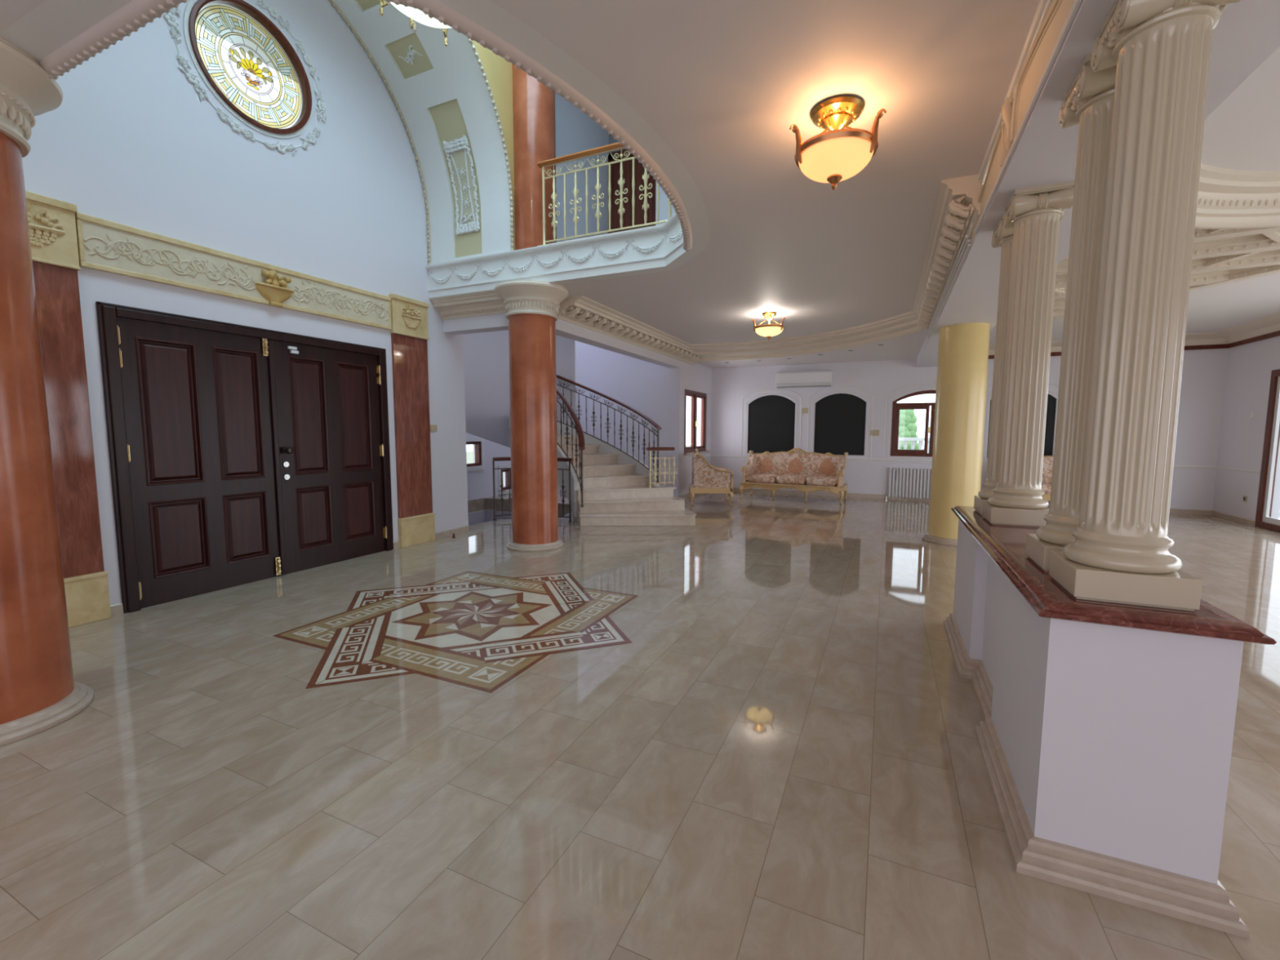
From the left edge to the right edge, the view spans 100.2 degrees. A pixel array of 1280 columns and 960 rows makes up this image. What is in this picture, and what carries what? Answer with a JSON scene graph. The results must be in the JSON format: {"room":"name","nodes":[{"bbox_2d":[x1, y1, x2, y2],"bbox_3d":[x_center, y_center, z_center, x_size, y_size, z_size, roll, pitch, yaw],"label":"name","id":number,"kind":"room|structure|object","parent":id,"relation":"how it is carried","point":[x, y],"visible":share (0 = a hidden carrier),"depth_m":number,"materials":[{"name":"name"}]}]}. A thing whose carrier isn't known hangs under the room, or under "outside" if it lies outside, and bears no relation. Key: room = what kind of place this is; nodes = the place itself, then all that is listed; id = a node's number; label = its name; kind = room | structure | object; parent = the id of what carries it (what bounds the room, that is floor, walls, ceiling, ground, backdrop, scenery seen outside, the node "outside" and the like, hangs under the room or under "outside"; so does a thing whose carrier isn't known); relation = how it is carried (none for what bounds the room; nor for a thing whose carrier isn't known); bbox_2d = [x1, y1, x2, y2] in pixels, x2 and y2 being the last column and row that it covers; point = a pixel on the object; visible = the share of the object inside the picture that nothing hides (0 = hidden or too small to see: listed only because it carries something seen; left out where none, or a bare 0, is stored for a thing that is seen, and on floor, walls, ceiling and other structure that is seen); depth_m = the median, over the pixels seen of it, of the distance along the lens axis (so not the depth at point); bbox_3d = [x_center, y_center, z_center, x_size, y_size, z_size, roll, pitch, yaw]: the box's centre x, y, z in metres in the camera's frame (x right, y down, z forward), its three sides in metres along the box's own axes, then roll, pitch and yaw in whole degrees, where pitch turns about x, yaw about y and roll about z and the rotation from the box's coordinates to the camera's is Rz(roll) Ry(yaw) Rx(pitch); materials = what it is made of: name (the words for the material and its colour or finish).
{"room":"entrance hall","nodes":[
{"label":"entrance hall","id":0,"kind":"room"},
{"bbox_2d":[22,0,468,604],"bbox_3d":[-4.337,-2.118,3.249,0.250,6.400,8.800,3,6,25],"label":"wall","id":1,"kind":"structure","parent":0,"point":[130,140],"depth_m":4.83,"materials":[{"name":"white paint"}]},
{"bbox_2d":[25,191,111,627],"bbox_3d":[-4.098,-0.414,3.542,0.080,2.955,0.722,3,6,25],"label":"marble pilaster","id":2,"kind":"object","parent":1,"relation":"attached to","point":[51,221],"visible":0.49,"depth_m":3.75,"materials":[{"name":"stone"}]},
{"bbox_2d":[110,602,123,616],"bbox_3d":[-3.966,0.981,4.047,0.014,0.085,0.080,3,6,25],"label":"baseboard","id":3,"kind":"structure","parent":1,"relation":"attached to","point":[117,609],"depth_m":4.05,"materials":[{"name":"stone"}]},
{"bbox_2d":[75,212,391,329],"bbox_3d":[-3.382,-1.796,4.936,0.109,0.373,2.620,3,6,25],"label":"carved frieze","id":4,"kind":"object","parent":1,"relation":"attached to","point":[103,245],"visible":1,"depth_m":4.53,"materials":[{"name":"paint"}]},
{"bbox_2d":[95,301,393,613],"bbox_3d":[-3.458,-0.240,5.112,0.232,2.325,2.470,3,6,25],"label":"door","id":5,"kind":"structure","parent":1,"relation":"in","point":[237,458],"depth_m":4.75,"materials":[{"name":"brown wood"}]},
{"bbox_2d":[287,346,298,354],"bbox_3d":[-3.346,-1.253,5.162,0.030,0.065,0.090,3,6,25],"label":"sensor","id":6,"kind":"object","parent":5,"relation":"attached to","point":[295,351],"visible":1,"depth_m":5.15,"materials":[{"name":"white plastic"}]},
{"bbox_2d":[164,0,326,156],"bbox_3d":[-3.424,-3.681,4.763,0.030,1.314,1.329,3,6,25],"label":"trim","id":7,"kind":"structure","parent":1,"relation":"attached to","point":[192,77],"depth_m":4.82,"materials":[{"name":"white paint"}]},
{"bbox_2d":[0,0,710,298],"bbox_3d":[-1.611,-2.212,4.037,4.086,0.379,4.260,3,6,25],"label":"trim","id":8,"kind":"structure","parent":1,"relation":"attached to","point":[49,25],"depth_m":3.16,"materials":[{"name":"white paint"}]},
{"bbox_2d":[38,0,692,250],"bbox_3d":[-1.542,-1.926,2.933,5.027,0.096,2.265,-2,6,-19],"label":"trim","id":9,"kind":"structure","parent":1,"relation":"attached to","point":[136,14],"depth_m":2.30,"materials":[{"name":"beige paint"}]},
{"bbox_2d":[327,0,431,265],"bbox_3d":[-3.407,-3.694,4.777,0.040,2.432,3.899,3,6,25],"label":"trim","id":10,"kind":"structure","parent":1,"relation":"attached to","point":[334,5],"depth_m":6.17,"materials":[{"name":"beige paint"}]},
{"bbox_2d":[393,541,399,549],"bbox_3d":[-2.899,0.773,6.357,0.014,0.085,0.083,3,6,25],"label":"baseboard","id":11,"kind":"structure","parent":1,"relation":"attached to","point":[396,544],"depth_m":6.35,"materials":[{"name":"stone"}]},
{"bbox_2d":[388,293,435,547],"bbox_3d":[-2.738,-0.679,6.487,0.080,2.955,0.537,3,6,25],"label":"marble pilaster","id":12,"kind":"object","parent":1,"relation":"attached to","point":[409,332],"visible":1,"depth_m":6.46,"materials":[{"name":"stone"}]},
{"bbox_2d":[430,424,437,431],"bbox_3d":[-2.628,-0.661,6.810,0.014,0.085,0.120,3,6,25],"label":"light switch","id":13,"kind":"object","parent":1,"relation":"attached to","point":[433,428],"visible":1,"depth_m":6.81,"materials":[{"name":"beige plastic"}]},
{"bbox_2d":[435,524,469,539],"bbox_3d":[-2.526,0.700,7.166,0.014,0.085,0.655,3,6,25],"label":"baseboard","id":14,"kind":"structure","parent":1,"relation":"attached to","point":[446,533],"depth_m":7.16,"materials":[{"name":"stone"}]},
{"bbox_2d":[429,289,506,319],"bbox_3d":[-1.962,-2.136,6.499,1.361,0.220,0.210,3,6,25],"label":"trim","id":15,"kind":"structure","parent":1,"relation":"attached to","point":[487,302],"depth_m":6.56,"materials":[{"name":"beige paint"}]},
{"bbox_2d":[537,224,662,246],"bbox_3d":[0.007,-2.505,5.049,1.039,0.030,2.921,-3,6,-31],"label":"trim","id":16,"kind":"structure","parent":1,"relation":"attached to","point":[660,224],"depth_m":5.61,"materials":[{"name":"beige paint"}]},
{"bbox_2d":[537,142,675,244],"bbox_3d":[-0.020,-2.951,4.989,0.962,0.928,2.831,-3,6,-31],"label":"gallery railing","id":17,"kind":"object","parent":16,"relation":"on","point":[615,146],"visible":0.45,"depth_m":5.65,"materials":[{"name":"beige metal"}]},
{"bbox_2d":[182,0,313,137],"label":"window","id":18,"kind":"structure","parent":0,"point":[236,39],"depth_m":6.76,"materials":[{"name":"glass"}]},
{"bbox_2d":[377,0,451,46],"bbox_3d":[-1.481,-4.264,3.704,0.828,1.990,0.839,3,6,25],"label":"chandelier","id":19,"kind":"object","parent":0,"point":[416,15],"visible":0.43,"depth_m":3.91,"materials":[{"name":"white glass"}]},
{"bbox_2d":[333,0,511,264],"bbox_3d":[-2.847,-3.683,4.520,1.273,2.461,3.966,3,6,25],"label":"arch","id":20,"kind":"object","parent":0,"point":[441,92],"visible":1,"depth_m":6.03,"materials":[{"name":"white paint"}]},
{"bbox_2d":[466,432,511,500],"bbox_3d":[-3.694,-1.356,10.314,0.200,9.200,5.000,3,6,25],"label":"wall","id":21,"kind":"structure","parent":0,"point":[479,482],"depth_m":11.25,"materials":[{"name":"white paint"}]},
{"bbox_2d":[466,436,484,471],"bbox_3d":[-3.433,-0.527,10.809,0.130,0.680,0.720,3,6,25],"label":"window","id":22,"kind":"structure","parent":21,"relation":"in","point":[479,443],"depth_m":10.99,"materials":[{"name":"red wood"}]},
{"bbox_2d":[497,464,511,494],"bbox_3d":[-2.992,-0.015,11.823,0.130,0.640,0.520,3,6,25],"label":"window","id":23,"kind":"structure","parent":21,"relation":"in","point":[506,487],"depth_m":11.78,"materials":[{"name":"red wood"}]},
{"bbox_2d":[467,510,560,524],"bbox_3d":[-2.557,2.020,9.402,2.800,2.450,2.850,3,6,25],"label":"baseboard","id":24,"kind":"structure","parent":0,"point":[483,516],"depth_m":10.97,"materials":[{"name":"white paint"}]},
{"bbox_2d":[462,329,577,448],"bbox_3d":[-2.872,-2.950,9.353,3.536,5.745,0.803,-3,6,-30],"label":"wall","id":25,"kind":"structure","parent":0,"point":[486,354],"depth_m":9.88,"materials":[{"name":"white paint"}]},
{"bbox_2d":[512,63,556,249],"bbox_3d":[-1.222,-4.042,6.168,0.490,2.880,0.490,3,6,25],"label":"column","id":26,"kind":"structure","parent":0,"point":[533,102],"depth_m":6.00,"materials":[{"name":"stone"}]},
{"bbox_2d":[472,40,608,250],"bbox_3d":[-2.253,-3.878,4.339,0.060,2.880,8.600,3,6,25],"label":"wall","id":27,"kind":"structure","parent":0,"point":[575,132],"depth_m":7.10,"materials":[{"name":"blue paint"}]},
{"bbox_2d":[468,38,514,250],"bbox_3d":[-2.258,-3.642,4.251,0.040,2.432,3.899,3,6,25],"label":"trim","id":28,"kind":"structure","parent":27,"relation":"attached to","point":[482,68],"depth_m":5.88,"materials":[{"name":"beige paint"}]},
{"bbox_2d":[425,213,683,291],"bbox_3d":[-1.678,-2.260,4.064,3.893,0.310,3.920,3,6,25],"label":"trim","id":29,"kind":"structure","parent":27,"relation":"attached to","point":[674,218],"depth_m":5.79,"materials":[{"name":"white paint"}]},
{"bbox_2d":[557,341,669,493],"bbox_3d":[-1.090,-1.474,11.698,3.770,9.200,0.200,3,6,25],"label":"wall","id":30,"kind":"structure","parent":0,"point":[642,385],"depth_m":11.22,"materials":[{"name":"white paint"}]},
{"bbox_2d":[608,134,625,153],"bbox_3d":[2.287,-4.154,6.969,5.980,2.980,0.200,3,6,25],"label":"wall","id":31,"kind":"structure","parent":0,"point":[611,140],"depth_m":8.02,"materials":[{"name":"grey paint"}]},
{"bbox_2d":[608,149,655,233],"bbox_3d":[-0.113,-3.828,7.986,0.840,2.130,0.040,3,6,25],"label":"door","id":32,"kind":"structure","parent":31,"relation":"in","point":[639,170],"depth_m":7.95,"materials":[{"name":"red wood"}]},
{"bbox_2d":[0,491,1279,959],"bbox_3d":[0.823,1.085,4.912,13.100,0.250,15.600,3,6,25],"label":"floor","id":33,"kind":"structure","parent":0,"point":[781,758],"depth_m":2.15,"materials":[{"name":"tile"}]},
{"bbox_2d":[0,36,94,746],"bbox_3d":[-3.100,-0.352,2.427,0.852,3.040,0.852,3,6,25],"label":"column","id":34,"kind":"structure","parent":33,"relation":"on","point":[39,692],"depth_m":2.46,"materials":[{"name":"stone"}]},
{"bbox_2d":[273,570,638,693],"bbox_3d":[-1.260,1.023,4.107,2.456,0.007,2.456,-5,7,-43],"label":"medallion","id":35,"kind":"object","parent":33,"relation":"on","point":[475,630],"visible":1,"depth_m":3.76,"materials":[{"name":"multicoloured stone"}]},
{"bbox_2d":[493,280,568,551],"bbox_3d":[-1.270,-0.709,6.391,0.852,3.040,0.852,3,6,25],"label":"column","id":36,"kind":"structure","parent":33,"relation":"on","point":[531,307],"depth_m":6.17,"materials":[{"name":"stone"}]},
{"bbox_2d":[492,457,573,522],"bbox_3d":[-1.642,0.142,8.338,1.270,0.988,0.251,1,5,6],"label":"railing","id":37,"kind":"object","parent":33,"relation":"on","point":[495,459],"visible":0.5,"depth_m":8.28,"materials":[{"name":"black metal"}]},
{"bbox_2d":[507,416,696,525],"bbox_3d":[-0.859,-0.357,8.868,3.884,1.892,1.971,3,6,25],"label":"spiral staircase","id":38,"kind":"structure","parent":33,"relation":"on","point":[616,491],"depth_m":8.44,"materials":[{"name":"stone"}]},
{"bbox_2d":[556,388,585,507],"bbox_3d":[-1.285,-0.821,8.361,1.472,2.356,0.378,5,7,40],"label":"stair railing","id":39,"kind":"object","parent":38,"relation":"attached to","point":[579,431],"visible":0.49,"depth_m":8.23,"materials":[{"name":"black metal"}]},
{"bbox_2d":[555,374,661,482],"bbox_3d":[-0.752,-1.066,9.495,2.813,2.071,0.526,3,6,31],"label":"stair railing","id":40,"kind":"object","parent":38,"relation":"attached to","point":[654,424],"visible":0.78,"depth_m":9.50,"materials":[{"name":"black metal"}]},
{"bbox_2d":[646,447,677,488],"bbox_3d":[0.358,-0.201,8.572,0.518,0.648,0.057,-2,5,-18],"label":"landing railing","id":41,"kind":"object","parent":38,"relation":"on","point":[649,449],"visible":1,"depth_m":8.55,"materials":[{"name":"beige metal"}]},
{"bbox_2d":[688,448,733,506],"bbox_3d":[1.383,-0.075,10.427,0.851,1.062,0.845,0,5,3],"label":"armchair","id":42,"kind":"object","parent":33,"relation":"on","point":[706,477],"visible":1,"depth_m":10.07,"materials":[{"name":"beige fabric"}]},
{"bbox_2d":[739,448,848,504],"bbox_3d":[3.174,-0.128,11.065,2.065,1.062,0.851,3,6,28],"label":"sofa","id":43,"kind":"object","parent":33,"relation":"on","point":[804,471],"visible":1,"depth_m":11.04,"materials":[{"name":"beige fabric"}]},
{"bbox_2d":[747,473,779,483],"bbox_3d":[2.614,-0.036,11.284,0.585,0.165,0.570,3,6,28],"label":"seat cushion","id":44,"kind":"object","parent":43,"relation":"on","point":[752,477],"depth_m":11.06,"materials":[{"name":"fabric"}]},
{"bbox_2d":[776,475,808,484],"bbox_3d":[3.139,-0.009,11.010,0.585,0.165,0.570,3,6,28],"label":"seat cushion","id":45,"kind":"object","parent":43,"relation":"on","point":[780,479],"depth_m":10.78,"materials":[{"name":"fabric"}]},
{"bbox_2d":[805,475,836,485],"bbox_3d":[3.664,0.017,10.736,0.585,0.165,0.570,3,6,28],"label":"seat cushion","id":46,"kind":"object","parent":43,"relation":"on","point":[810,480],"depth_m":10.52,"materials":[{"name":"fabric"}]},
{"bbox_2d":[922,322,990,546],"bbox_3d":[4.029,-0.556,6.776,0.686,2.700,0.686,3,6,25],"label":"column","id":47,"kind":"structure","parent":33,"relation":"on","point":[963,348],"depth_m":6.56,"materials":[{"name":"paint"}]},
{"bbox_2d":[1041,455,1053,501],"bbox_3d":[7.608,0.036,9.419,2.065,1.062,0.851,3,6,28],"label":"sofa","id":48,"kind":"object","parent":33,"relation":"on","point":[1047,465],"visible":0.02,"depth_m":9.72,"materials":[{"name":"beige fabric"}]},
{"bbox_2d":[1041,482,1051,493],"bbox_3d":[7.048,0.128,9.639,0.585,0.165,0.570,3,6,28],"label":"seat cushion","id":49,"kind":"object","parent":48,"relation":"on","point":[1046,486],"depth_m":9.32,"materials":[{"name":"fabric"}]},
{"bbox_2d":[943,506,1276,938],"bbox_3d":[1.971,0.727,2.688,0.539,0.875,2.497,3,6,25],"label":"wall","id":50,"kind":"structure","parent":33,"relation":"on","point":[1105,736],"depth_m":1.63,"materials":[{"name":"white paint"}]},
{"bbox_2d":[973,214,1013,515],"bbox_3d":[2.349,-0.689,3.368,0.296,1.825,0.304,3,6,25],"label":"fluted column","id":51,"kind":"structure","parent":50,"relation":"on","point":[1002,237],"depth_m":3.36,"materials":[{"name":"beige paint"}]},
{"bbox_2d":[982,181,1074,527],"bbox_3d":[2.196,-0.660,3.038,0.296,1.825,0.304,3,6,25],"label":"fluted column","id":52,"kind":"structure","parent":50,"relation":"on","point":[1035,214],"depth_m":2.97,"materials":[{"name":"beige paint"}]},
{"bbox_2d":[1025,53,1116,572],"bbox_3d":[1.720,-0.567,2.006,0.296,1.825,0.304,3,6,25],"label":"fluted column","id":53,"kind":"structure","parent":50,"relation":"on","point":[1088,101],"depth_m":1.98,"materials":[{"name":"beige paint"}]},
{"bbox_2d":[1048,0,1240,611],"bbox_3d":[1.567,-0.537,1.676,0.296,1.825,0.304,3,6,25],"label":"fluted column","id":54,"kind":"structure","parent":50,"relation":"on","point":[1160,50],"depth_m":1.61,"materials":[{"name":"beige paint"}]},
{"bbox_2d":[0,0,1279,344],"bbox_3d":[1.991,-2.204,4.077,10.553,0.380,15.600,3,6,25],"label":"ceiling","id":55,"kind":"structure","parent":0,"point":[724,83],"depth_m":2.88,"materials":[{"name":"white paint"}]},
{"bbox_2d":[443,312,508,334],"bbox_3d":[-1.849,-2.080,6.690,1.413,0.387,0.220,3,6,25],"label":"beam","id":56,"kind":"structure","parent":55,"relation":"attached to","point":[497,322],"depth_m":6.70,"materials":[{"name":"white paint"}]},
{"bbox_2d":[555,315,679,368],"bbox_3d":[-0.316,-2.241,8.504,0.230,0.387,4.810,3,6,25],"label":"beam","id":57,"kind":"structure","parent":55,"relation":"attached to","point":[565,329],"depth_m":8.06,"materials":[{"name":"white paint"}]},
{"bbox_2d":[751,311,785,340],"bbox_3d":[1.823,-2.136,7.482,0.461,0.376,0.478,3,6,25],"label":"ceiling lamp","id":58,"kind":"object","parent":55,"relation":"attached to","point":[768,331],"visible":1,"depth_m":7.36,"materials":[{"name":"gold metal"}]},
{"bbox_2d":[789,94,886,190],"bbox_3d":[1.029,-1.699,2.773,0.447,0.395,0.460,3,6,25],"label":"ceiling lamp","id":59,"kind":"object","parent":55,"relation":"attached to","point":[833,156],"visible":1,"depth_m":2.66,"materials":[{"name":"gold metal"}]},
{"bbox_2d":[913,173,982,329],"bbox_3d":[3.007,-2.012,5.476,0.235,0.250,4.450,3,6,25],"label":"trim","id":60,"kind":"structure","parent":55,"relation":"attached to","point":[957,206],"depth_m":4.15,"materials":[{"name":"beige paint"}]},
{"bbox_2d":[916,0,1279,367],"bbox_3d":[2.692,-1.814,3.732,0.660,0.350,15.300,3,6,25],"label":"beam","id":61,"kind":"structure","parent":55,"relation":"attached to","point":[1246,33],"depth_m":2.31,"materials":[{"name":"white paint"}]},
{"bbox_2d":[926,0,1082,338],"bbox_3d":[1.643,-1.688,2.294,0.040,0.325,11.600,3,6,25],"label":"trim","id":62,"kind":"structure","parent":61,"relation":"attached to","point":[1043,6],"depth_m":2.44,"materials":[{"name":"white paint"}]},
{"bbox_2d":[1195,163,1279,229],"bbox_3d":[4.487,-1.788,3.015,3.179,0.240,1.103,3,6,25],"label":"trim","id":63,"kind":"structure","parent":55,"relation":"attached to","point":[1228,198],"depth_m":3.54,"materials":[{"name":"beige paint"}]},
{"bbox_2d":[655,180,674,225],"bbox_3d":[0.639,-4.156,7.481,0.800,2.880,0.250,3,6,25],"label":"pier","id":64,"kind":"object","parent":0,"point":[664,206],"depth_m":7.52,"materials":[{"name":"white paint"}]},
{"bbox_2d":[667,360,711,497],"bbox_3d":[1.175,-1.201,11.865,0.230,3.040,2.350,3,6,25],"label":"wall","id":65,"kind":"structure","parent":0,"point":[697,377],"depth_m":10.96,"materials":[{"name":"white paint"}]},
{"bbox_2d":[557,295,702,364],"bbox_3d":[0.217,-2.343,8.950,0.360,0.240,5.200,3,6,25],"label":"trim","id":66,"kind":"structure","parent":65,"relation":"attached to","point":[582,311],"depth_m":7.84,"materials":[{"name":"beige paint"}]},
{"bbox_2d":[678,493,699,498],"bbox_3d":[1.240,0.284,11.858,0.014,0.085,2.150,3,6,25],"label":"baseboard","id":67,"kind":"structure","parent":65,"relation":"attached to","point":[686,495],"depth_m":11.22,"materials":[{"name":"stone"}]},
{"bbox_2d":[683,389,709,455],"bbox_3d":[1.208,-1.249,11.680,0.180,1.350,1.590,3,6,25],"label":"window","id":68,"kind":"structure","parent":65,"relation":"in","point":[701,449],"depth_m":11.66,"materials":[{"name":"red wood"}]},
{"bbox_2d":[697,328,928,368],"bbox_3d":[2.905,-2.474,10.085,4.290,0.170,3.519,3,6,25],"label":"ceiling","id":69,"kind":"structure","parent":0,"point":[908,346],"depth_m":10.36,"materials":[{"name":"white paint"}]},
{"bbox_2d":[466,444,1279,517],"bbox_3d":[10.805,0.652,11.647,70.000,0.450,90.000,3,6,25],"label":"floor","id":70,"kind":"structure","parent":0,"point":[469,455],"depth_m":32.86,"materials":[{"name":"beige tile"}]},
{"bbox_2d":[898,409,919,449],"bbox_3d":[8.164,-1.120,16.550,0.830,2.380,0.904,-4,7,-37],"label":"conical tree","id":71,"kind":"object","parent":70,"relation":"on","point":[908,428],"visible":0.44,"depth_m":16.28,"materials":[{"name":"green plant"}]},
{"bbox_2d":[897,437,929,453],"bbox_3d":[7.256,-0.304,13.420,8.000,1.510,0.240,3,6,25],"label":"balustrade","id":72,"kind":"object","parent":70,"relation":"on","point":[905,440],"visible":0.02,"depth_m":13.48,"materials":[{"name":"white ceramic"}]},
{"bbox_2d":[710,348,1228,510],"bbox_3d":[5.782,-1.104,10.962,9.300,3.040,0.250,3,6,25],"label":"wall","id":73,"kind":"structure","parent":0,"point":[1203,377],"depth_m":11.12,"materials":[{"name":"white paint"}]},
{"bbox_2d":[741,388,802,458],"bbox_3d":[2.986,-1.264,12.159,1.334,1.600,0.134,3,6,25],"label":"window","id":74,"kind":"structure","parent":73,"relation":"in","point":[771,418],"depth_m":12.13,"materials":[{"name":"black wood"}]},
{"bbox_2d":[747,395,795,453],"bbox_3d":[2.981,-1.261,12.150,1.050,1.320,0.025,3,6,25],"label":"blind","id":75,"kind":"object","parent":74,"relation":"attached to","point":[771,418],"depth_m":12.13,"materials":[{"name":"black fabric"}]},
{"bbox_2d":[775,369,833,388],"bbox_3d":[3.561,-2.181,11.619,1.170,0.348,0.242,3,6,25],"label":"air conditioner","id":76,"kind":"object","parent":73,"relation":"attached to","point":[807,379],"visible":1,"depth_m":11.51,"materials":[{"name":"white plastic"}]},
{"bbox_2d":[801,408,808,413],"bbox_3d":[3.630,-1.526,11.772,0.140,0.120,0.014,3,6,25],"label":"light switch","id":77,"kind":"object","parent":73,"relation":"attached to","point":[803,410],"visible":1,"depth_m":11.77,"materials":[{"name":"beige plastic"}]},
{"bbox_2d":[687,310,928,361],"bbox_3d":[2.677,-2.403,9.357,1.856,0.180,5.036,-5,7,-44],"label":"trim","id":78,"kind":"structure","parent":73,"relation":"attached to","point":[903,324],"depth_m":9.47,"materials":[{"name":"beige paint"}]},
{"bbox_2d":[807,386,874,462],"bbox_3d":[4.312,-1.204,11.552,1.314,1.600,0.134,3,6,25],"label":"window","id":79,"kind":"structure","parent":73,"relation":"in","point":[839,418],"depth_m":11.52,"materials":[{"name":"black fabric"}]},
{"bbox_2d":[813,393,866,455],"bbox_3d":[4.308,-1.202,11.543,1.030,1.320,0.025,3,6,25],"label":"blind","id":80,"kind":"object","parent":79,"relation":"attached to","point":[839,418],"depth_m":11.53,"materials":[{"name":"black fabric"}]},
{"bbox_2d":[870,429,879,435],"bbox_3d":[4.923,-0.990,11.223,0.180,0.130,0.014,3,6,25],"label":"light switch","id":81,"kind":"object","parent":73,"relation":"attached to","point":[875,432],"visible":1,"depth_m":11.22,"materials":[{"name":"beige plastic"}]},
{"bbox_2d":[885,466,931,498],"bbox_3d":[5.799,0.094,10.868,1.444,0.672,0.100,3,6,25],"label":"radiator","id":82,"kind":"object","parent":73,"relation":"attached to","point":[908,482],"visible":0.56,"depth_m":10.97,"materials":[{"name":"white metal"}]},
{"bbox_2d":[888,466,931,469],"bbox_3d":[5.813,-0.231,10.827,1.410,0.017,0.090,3,6,25],"label":"grille","id":83,"kind":"object","parent":82,"relation":"attached to","point":[890,468],"depth_m":10.96,"materials":[{"name":"white metal"}]},
{"bbox_2d":[882,382,936,463],"bbox_3d":[5.846,-1.141,10.810,1.664,1.621,0.165,3,6,25],"label":"window","id":84,"kind":"structure","parent":73,"relation":"in","point":[895,451],"depth_m":10.94,"materials":[{"name":"red wood"}]},
{"bbox_2d":[680,454,1260,473],"bbox_3d":[5.289,-0.311,9.962,8.900,0.040,2.100,3,6,25],"label":"trim","id":85,"kind":"structure","parent":73,"relation":"attached to","point":[717,455],"depth_m":10.88,"materials":[{"name":"white paint"}]},
{"bbox_2d":[731,487,1212,515],"bbox_3d":[5.722,0.378,10.977,8.900,0.085,0.014,3,6,25],"label":"baseboard","id":86,"kind":"structure","parent":73,"relation":"attached to","point":[1200,512],"depth_m":11.40,"materials":[{"name":"stone"}]},
{"bbox_2d":[982,382,1058,465],"bbox_3d":[7.261,-1.072,10.203,1.324,1.600,0.134,3,6,25],"label":"window","id":87,"kind":"structure","parent":73,"relation":"in","point":[1051,401],"depth_m":10.01,"materials":[{"name":"black wood"}]},
{"bbox_2d":[992,226,1279,328],"bbox_3d":[5.395,-1.955,4.709,3.562,0.212,4.667,3,6,25],"label":"ceiling","id":88,"kind":"structure","parent":0,"point":[1220,256],"depth_m":4.56,"materials":[{"name":"beige paint"}]},
{"bbox_2d":[1212,336,1279,525],"bbox_3d":[6.711,-0.288,2.069,0.250,3.040,15.600,3,6,25],"label":"wall","id":89,"kind":"structure","parent":0,"point":[1250,366],"depth_m":8.38,"materials":[{"name":"white paint"}]},
{"bbox_2d":[988,312,1279,355],"bbox_3d":[5.927,-2.048,5.533,4.200,0.170,9.300,3,6,25],"label":"trim","id":90,"kind":"structure","parent":89,"relation":"attached to","point":[1271,323],"depth_m":8.57,"materials":[{"name":"beige paint"}]},
{"bbox_2d":[988,330,1279,359],"bbox_3d":[5.926,-1.929,5.544,4.200,0.070,9.300,3,6,25],"label":"trim","id":91,"kind":"structure","parent":89,"relation":"attached to","point":[1274,334],"depth_m":8.85,"materials":[{"name":"red wood"}]},
{"bbox_2d":[1211,510,1254,525],"bbox_3d":[9.520,0.607,8.611,0.014,0.085,1.160,3,6,25],"label":"baseboard","id":92,"kind":"structure","parent":89,"relation":"attached to","point":[1251,522],"depth_m":8.55,"materials":[{"name":"stone"}]},
{"bbox_2d":[1242,495,1247,502],"bbox_3d":[9.394,0.290,8.309,0.016,0.090,0.080,3,6,25],"label":"wall socket","id":93,"kind":"object","parent":89,"relation":"attached to","point":[1245,497],"visible":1,"depth_m":8.29,"materials":[{"name":"beige plastic"}]},
{"bbox_2d":[1246,411,1253,418],"bbox_3d":[9.423,-1.006,8.268,0.036,0.110,0.110,3,6,25],"label":"wall sensor","id":94,"kind":"object","parent":89,"relation":"attached to","point":[1250,415],"visible":1,"depth_m":8.24,"materials":[{"name":"white plastic"}]},
{"bbox_2d":[1254,368,1279,532],"bbox_3d":[8.558,-0.304,6.260,0.120,2.320,3.730,3,6,25],"label":"door","id":95,"kind":"structure","parent":89,"relation":"in","point":[1264,519],"depth_m":7.86,"materials":[{"name":"red wood"}]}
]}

